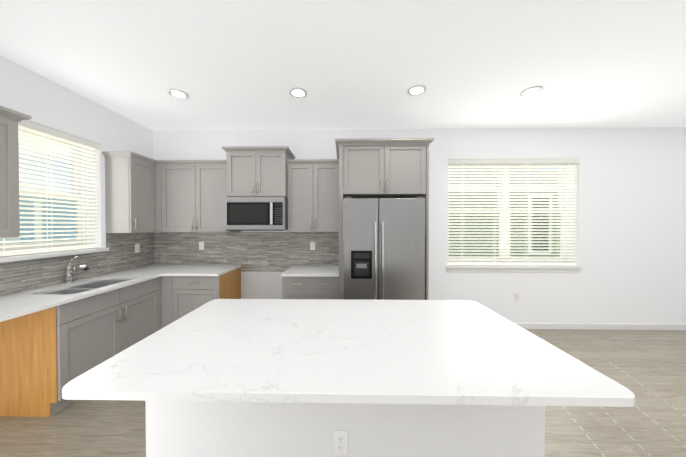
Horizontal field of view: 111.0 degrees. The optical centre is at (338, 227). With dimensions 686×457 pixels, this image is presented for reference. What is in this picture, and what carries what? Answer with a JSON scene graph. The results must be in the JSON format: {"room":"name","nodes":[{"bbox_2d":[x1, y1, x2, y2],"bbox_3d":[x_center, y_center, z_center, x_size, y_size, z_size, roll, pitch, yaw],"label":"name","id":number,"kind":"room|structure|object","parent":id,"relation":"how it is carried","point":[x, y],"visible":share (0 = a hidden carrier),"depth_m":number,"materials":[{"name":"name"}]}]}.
{"room":"kitchen","nodes":[
{"label":"kitchen","id":0,"kind":"room"},
{"bbox_2d":[0,55,152,256],"bbox_3d":[-2.938,0.056,-0.069,0.270,2.890,7.130,0,1,1],"label":"wall","id":1,"kind":"structure","parent":0,"point":[36,97],"depth_m":2.55,"materials":[{"name":"white paint"}]},
{"bbox_2d":[0,106,30,237],"bbox_3d":[-2.601,-0.398,1.520,0.345,0.952,0.694,0,1,1],"label":"upper cabinet","id":2,"kind":"object","parent":1,"relation":"attached to","point":[10,119],"visible":1,"depth_m":1.77,"materials":[{"name":"grey wood"}]},
{"bbox_2d":[0,125,86,253],"bbox_3d":[-2.966,-0.365,2.292,0.074,1.210,0.880,0,1,1],"label":"window","id":3,"kind":"structure","parent":1,"relation":"in","point":[44,242],"depth_m":2.50,"materials":[{"name":"white plastic"}]},
{"bbox_2d":[0,119,100,256],"bbox_3d":[-2.796,-0.366,2.289,0.088,1.204,0.874,0,1,1],"label":"window blinds","id":4,"kind":"object","parent":3,"relation":"attached to","point":[67,137],"visible":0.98,"depth_m":2.32,"materials":[{"name":"white plastic"}]},
{"bbox_2d":[0,248,108,262],"bbox_3d":[-2.822,0.260,2.307,0.220,0.040,0.960,0,1,1],"label":"window sill","id":5,"kind":"structure","parent":1,"relation":"attached to","point":[3,259],"depth_m":2.20,"materials":[{"name":"white wood"}]},
{"bbox_2d":[0,232,153,296],"bbox_3d":[-2.755,0.314,2.360,0.008,0.488,2.268,0,1,1],"label":"backsplash","id":6,"kind":"structure","parent":1,"relation":"attached to","point":[120,255],"depth_m":2.53,"materials":[{"name":"tile"}]},
{"bbox_2d":[135,244,139,252],"bbox_3d":[-2.732,0.280,3.201,0.009,0.118,0.072,0,1,1],"label":"outlet","id":7,"kind":"object","parent":6,"relation":"attached to","point":[137,248],"visible":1,"depth_m":3.20,"materials":[{"name":"white plastic"}]},
{"bbox_2d":[102,151,156,232],"bbox_3d":[-2.580,-0.414,2.949,0.338,0.952,0.404,0,1,1],"label":"upper cabinet","id":8,"kind":"object","parent":1,"relation":"attached to","point":[130,202],"visible":1,"depth_m":2.78,"materials":[{"name":"grey wood"}]},
{"bbox_2d":[0,329,685,456],"bbox_3d":[1.726,1.560,0.003,9.595,0.120,7.400,0,1,1],"label":"floor","id":9,"kind":"structure","parent":0,"point":[647,368],"depth_m":1.82,"materials":[{"name":"brown tile"}]},
{"bbox_2d":[0,277,161,416],"bbox_3d":[-2.448,1.031,2.363,0.624,0.885,1.044,0,1,1],"label":"base cabinet","id":10,"kind":"object","parent":9,"relation":"on","point":[47,355],"visible":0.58,"depth_m":1.88,"materials":[{"name":"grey wood"}]},
{"bbox_2d":[0,265,194,321],"bbox_3d":[-2.415,0.574,2.357,0.690,0.030,2.268,0,1,1],"label":"countertop","id":11,"kind":"structure","parent":10,"relation":"on","point":[12,306],"depth_m":1.99,"materials":[{"name":"stone"}]},
{"bbox_2d":[64,256,88,283],"bbox_3d":[-2.626,0.421,2.365,0.234,0.275,0.068,0,1,1],"label":"faucet","id":12,"kind":"object","parent":11,"relation":"on","point":[69,270],"visible":1,"depth_m":2.35,"materials":[{"name":"silver metal"}]},
{"bbox_2d":[45,280,126,293],"bbox_3d":[-2.438,0.690,2.325,0.459,0.200,0.740,0,1,1],"label":"sink","id":13,"kind":"object","parent":11,"relation":"in","point":[86,287],"visible":0.08,"depth_m":2.42,"materials":[{"name":"silver metal"}]},
{"bbox_2d":[123,265,181,272],"bbox_3d":[-2.416,0.565,3.167,0.360,0.030,0.648,0,1,1],"label":"countertop","id":14,"kind":"structure","parent":10,"relation":"on","point":[156,268],"depth_m":3.10,"materials":[{"name":"stone"}]},
{"bbox_2d":[161,267,240,327],"bbox_3d":[-1.815,1.022,3.163,0.745,0.885,0.646,0,1,1],"label":"base cabinet","id":15,"kind":"object","parent":9,"relation":"on","point":[181,296],"visible":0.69,"depth_m":2.88,"materials":[{"name":"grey wood"}]},
{"bbox_2d":[168,265,240,275],"bbox_3d":[-1.777,0.565,3.156,0.677,0.030,0.648,0,1,1],"label":"countertop","id":16,"kind":"structure","parent":15,"relation":"on","point":[197,270],"depth_m":3.03,"materials":[{"name":"stone"}]},
{"bbox_2d":[282,277,338,298],"bbox_3d":[-0.336,1.023,3.138,0.689,0.885,0.646,0,1,1],"label":"base cabinet","id":17,"kind":"object","parent":9,"relation":"on","point":[310,287],"visible":0.31,"depth_m":2.85,"materials":[{"name":"grey wood"}]},
{"bbox_2d":[281,265,338,276],"bbox_3d":[-0.338,0.565,3.133,0.692,0.030,0.646,0,1,1],"label":"countertop","id":18,"kind":"structure","parent":17,"relation":"on","point":[312,271],"depth_m":2.97,"materials":[{"name":"stone"}]},
{"bbox_2d":[145,401,544,456],"bbox_3d":[0.024,1.042,1.460,1.946,0.885,0.672,0,1,1],"label":"kitchen island","id":19,"kind":"object","parent":9,"relation":"on","point":[222,429],"visible":0.44,"depth_m":1.14,"materials":[{"name":"white paint"}]},
{"bbox_2d":[333,430,347,454],"bbox_3d":[0.010,1.033,1.132,0.070,0.115,0.009,0,1,1],"label":"outlet","id":20,"kind":"object","parent":19,"relation":"attached to","point":[340,442],"visible":1,"depth_m":1.13,"materials":[{"name":"white plastic"}]},
{"bbox_2d":[62,299,634,406],"bbox_3d":[0.022,0.585,1.334,2.044,0.030,1.039,0,1,1],"label":"island countertop","id":21,"kind":"structure","parent":19,"relation":"on","point":[458,352],"depth_m":1.01,"materials":[{"name":"stone"}]},
{"bbox_2d":[343,197,424,299],"bbox_3d":[0.512,0.558,2.995,0.908,1.817,0.835,0,1,1],"label":"refrigerator","id":22,"kind":"object","parent":9,"relation":"on","point":[383,248],"visible":0.73,"depth_m":2.62,"materials":[{"name":"grey metal"}]},
{"bbox_2d":[335,138,433,299],"bbox_3d":[0.532,0.218,3.079,1.132,2.495,0.715,0,1,1],"label":"tall cabinet","id":23,"kind":"object","parent":9,"relation":"on","point":[378,168],"visible":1,"depth_m":2.77,"materials":[{"name":"grey wood"}]},
{"bbox_2d":[0,0,685,130],"bbox_3d":[1.726,-1.449,-0.031,9.595,0.120,7.400,0,1,1],"label":"ceiling","id":24,"kind":"structure","parent":0,"point":[249,64],"depth_m":1.98,"materials":[{"name":"white paint"}]},
{"bbox_2d":[167,88,188,98],"bbox_3d":[-1.696,-1.411,2.494,0.192,0.014,0.192,0,1,1],"label":"recessed light","id":25,"kind":"object","parent":24,"relation":"in","point":[178,93],"visible":1,"depth_m":2.47,"materials":[{"name":"white plastic"}]},
{"bbox_2d":[289,87,306,97],"bbox_3d":[-0.426,-1.411,2.472,0.192,0.014,0.192,0,1,1],"label":"recessed light","id":26,"kind":"object","parent":24,"relation":"in","point":[297,92],"visible":1,"depth_m":2.45,"materials":[{"name":"white plastic"}]},
{"bbox_2d":[407,84,426,95],"bbox_3d":[0.804,-1.410,2.427,0.192,0.014,0.192,0,1,1],"label":"recessed light","id":27,"kind":"object","parent":24,"relation":"in","point":[416,90],"visible":1,"depth_m":2.41,"materials":[{"name":"white plastic"}]},
{"bbox_2d":[520,86,542,96],"bbox_3d":[1.996,-1.410,2.446,0.192,0.014,0.192,0,1,1],"label":"recessed light","id":28,"kind":"object","parent":24,"relation":"in","point":[531,91],"visible":1,"depth_m":2.43,"materials":[{"name":"white plastic"}]},
{"bbox_2d":[153,127,685,323],"bbox_3d":[1.787,0.015,3.550,9.595,2.890,0.270,0,1,1],"label":"wall","id":29,"kind":"structure","parent":0,"point":[629,247],"depth_m":3.39,"materials":[{"name":"white paint"}]},
{"bbox_2d":[155,160,240,231],"bbox_3d":[-1.956,-0.418,3.289,1.029,0.952,0.366,0,1,1],"label":"upper cabinet","id":30,"kind":"object","parent":29,"relation":"attached to","point":[190,195],"visible":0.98,"depth_m":3.15,"materials":[{"name":"grey wood"}]},
{"bbox_2d":[154,232,338,298],"bbox_3d":[-1.359,0.759,3.471,2.745,1.404,0.008,0,1,1],"label":"backsplash","id":31,"kind":"structure","parent":29,"relation":"attached to","point":[265,260],"depth_m":3.46,"materials":[{"name":"tile"}]},
{"bbox_2d":[199,242,203,249],"bbox_3d":[-2.019,0.267,3.468,0.072,0.118,0.009,0,1,1],"label":"outlet","id":32,"kind":"object","parent":31,"relation":"attached to","point":[201,245],"visible":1,"depth_m":3.47,"materials":[{"name":"white plastic"}]},
{"bbox_2d":[310,242,314,249],"bbox_3d":[-0.380,0.267,3.440,0.072,0.118,0.009,0,1,1],"label":"outlet","id":33,"kind":"object","parent":31,"relation":"attached to","point":[312,245],"visible":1,"depth_m":3.44,"materials":[{"name":"white plastic"}]},
{"bbox_2d":[222,146,294,197],"bbox_3d":[-1.060,-0.717,3.220,0.842,0.627,0.468,0,1,1],"label":"upper cabinet","id":34,"kind":"object","parent":29,"relation":"attached to","point":[257,171],"visible":1,"depth_m":3.03,"materials":[{"name":"grey wood"}]},
{"bbox_2d":[225,197,287,230],"bbox_3d":[-1.060,-0.183,3.205,0.756,0.438,0.510,0,1,1],"label":"microwave","id":35,"kind":"object","parent":34,"relation":"attached to","point":[256,213],"visible":1,"depth_m":2.99,"materials":[{"name":"grey metal"}]},
{"bbox_2d":[287,159,338,231],"bbox_3d":[-0.334,-0.417,3.261,0.687,0.952,0.366,0,1,1],"label":"upper cabinet","id":36,"kind":"object","parent":29,"relation":"attached to","point":[313,195],"visible":1,"depth_m":3.12,"materials":[{"name":"grey wood"}]},
{"bbox_2d":[448,163,567,263],"bbox_3d":[2.520,-0.224,3.603,1.867,1.558,0.074,0,1,1],"label":"window","id":37,"kind":"structure","parent":29,"relation":"in","point":[521,164],"depth_m":3.58,"materials":[{"name":"white plastic"}]},
{"bbox_2d":[448,158,579,265],"bbox_3d":[2.518,-0.223,3.434,1.861,1.552,0.088,0,1,1],"label":"window blinds","id":38,"kind":"object","parent":37,"relation":"attached to","point":[463,161],"visible":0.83,"depth_m":3.44,"materials":[{"name":"white plastic"}]},
{"bbox_2d":[446,265,582,271],"bbox_3d":[2.518,0.599,3.476,1.927,0.085,0.205,0,1,1],"label":"window sill","id":39,"kind":"structure","parent":29,"relation":"attached to","point":[469,268],"depth_m":3.39,"materials":[{"name":"white wood"}]},
{"bbox_2d":[514,293,519,300],"bbox_3d":[2.577,1.007,3.407,0.072,0.118,0.009,0,1,1],"label":"outlet","id":40,"kind":"object","parent":29,"relation":"attached to","point":[516,296],"visible":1,"depth_m":3.41,"materials":[{"name":"white plastic"}]},
{"bbox_2d":[515,323,685,329],"bbox_3d":[3.688,1.420,3.391,5.249,0.085,0.013,0,1,1],"label":"baseboard","id":41,"kind":"structure","parent":29,"relation":"attached to","point":[612,326],"depth_m":3.38,"materials":[{"name":"white"}]},
{"label":"outside","id":42,"kind":"structure","parent":0,"visible":0},
{"bbox_3d":[-3.015,1.681,15.089,79.055,0.100,56.860,0,1,1],"label":"ground","id":43,"kind":"structure","parent":42,"visible":0},
{"bbox_2d":[0,189,74,243],"bbox_3d":[-12.639,0.060,8.955,9.620,3.280,15.100,0,1,1],"label":"house","id":44,"kind":"structure","parent":43,"relation":"on","point":[38,224],"depth_m":6.54,"materials":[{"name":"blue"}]},
{"bbox_2d":[448,168,559,256],"bbox_3d":[0.695,-0.867,11.116,15.700,5.085,9.620,0,1,1],"label":"house","id":45,"kind":"structure","parent":43,"relation":"on","point":[511,213],"depth_m":6.57,"materials":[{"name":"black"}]}
]}

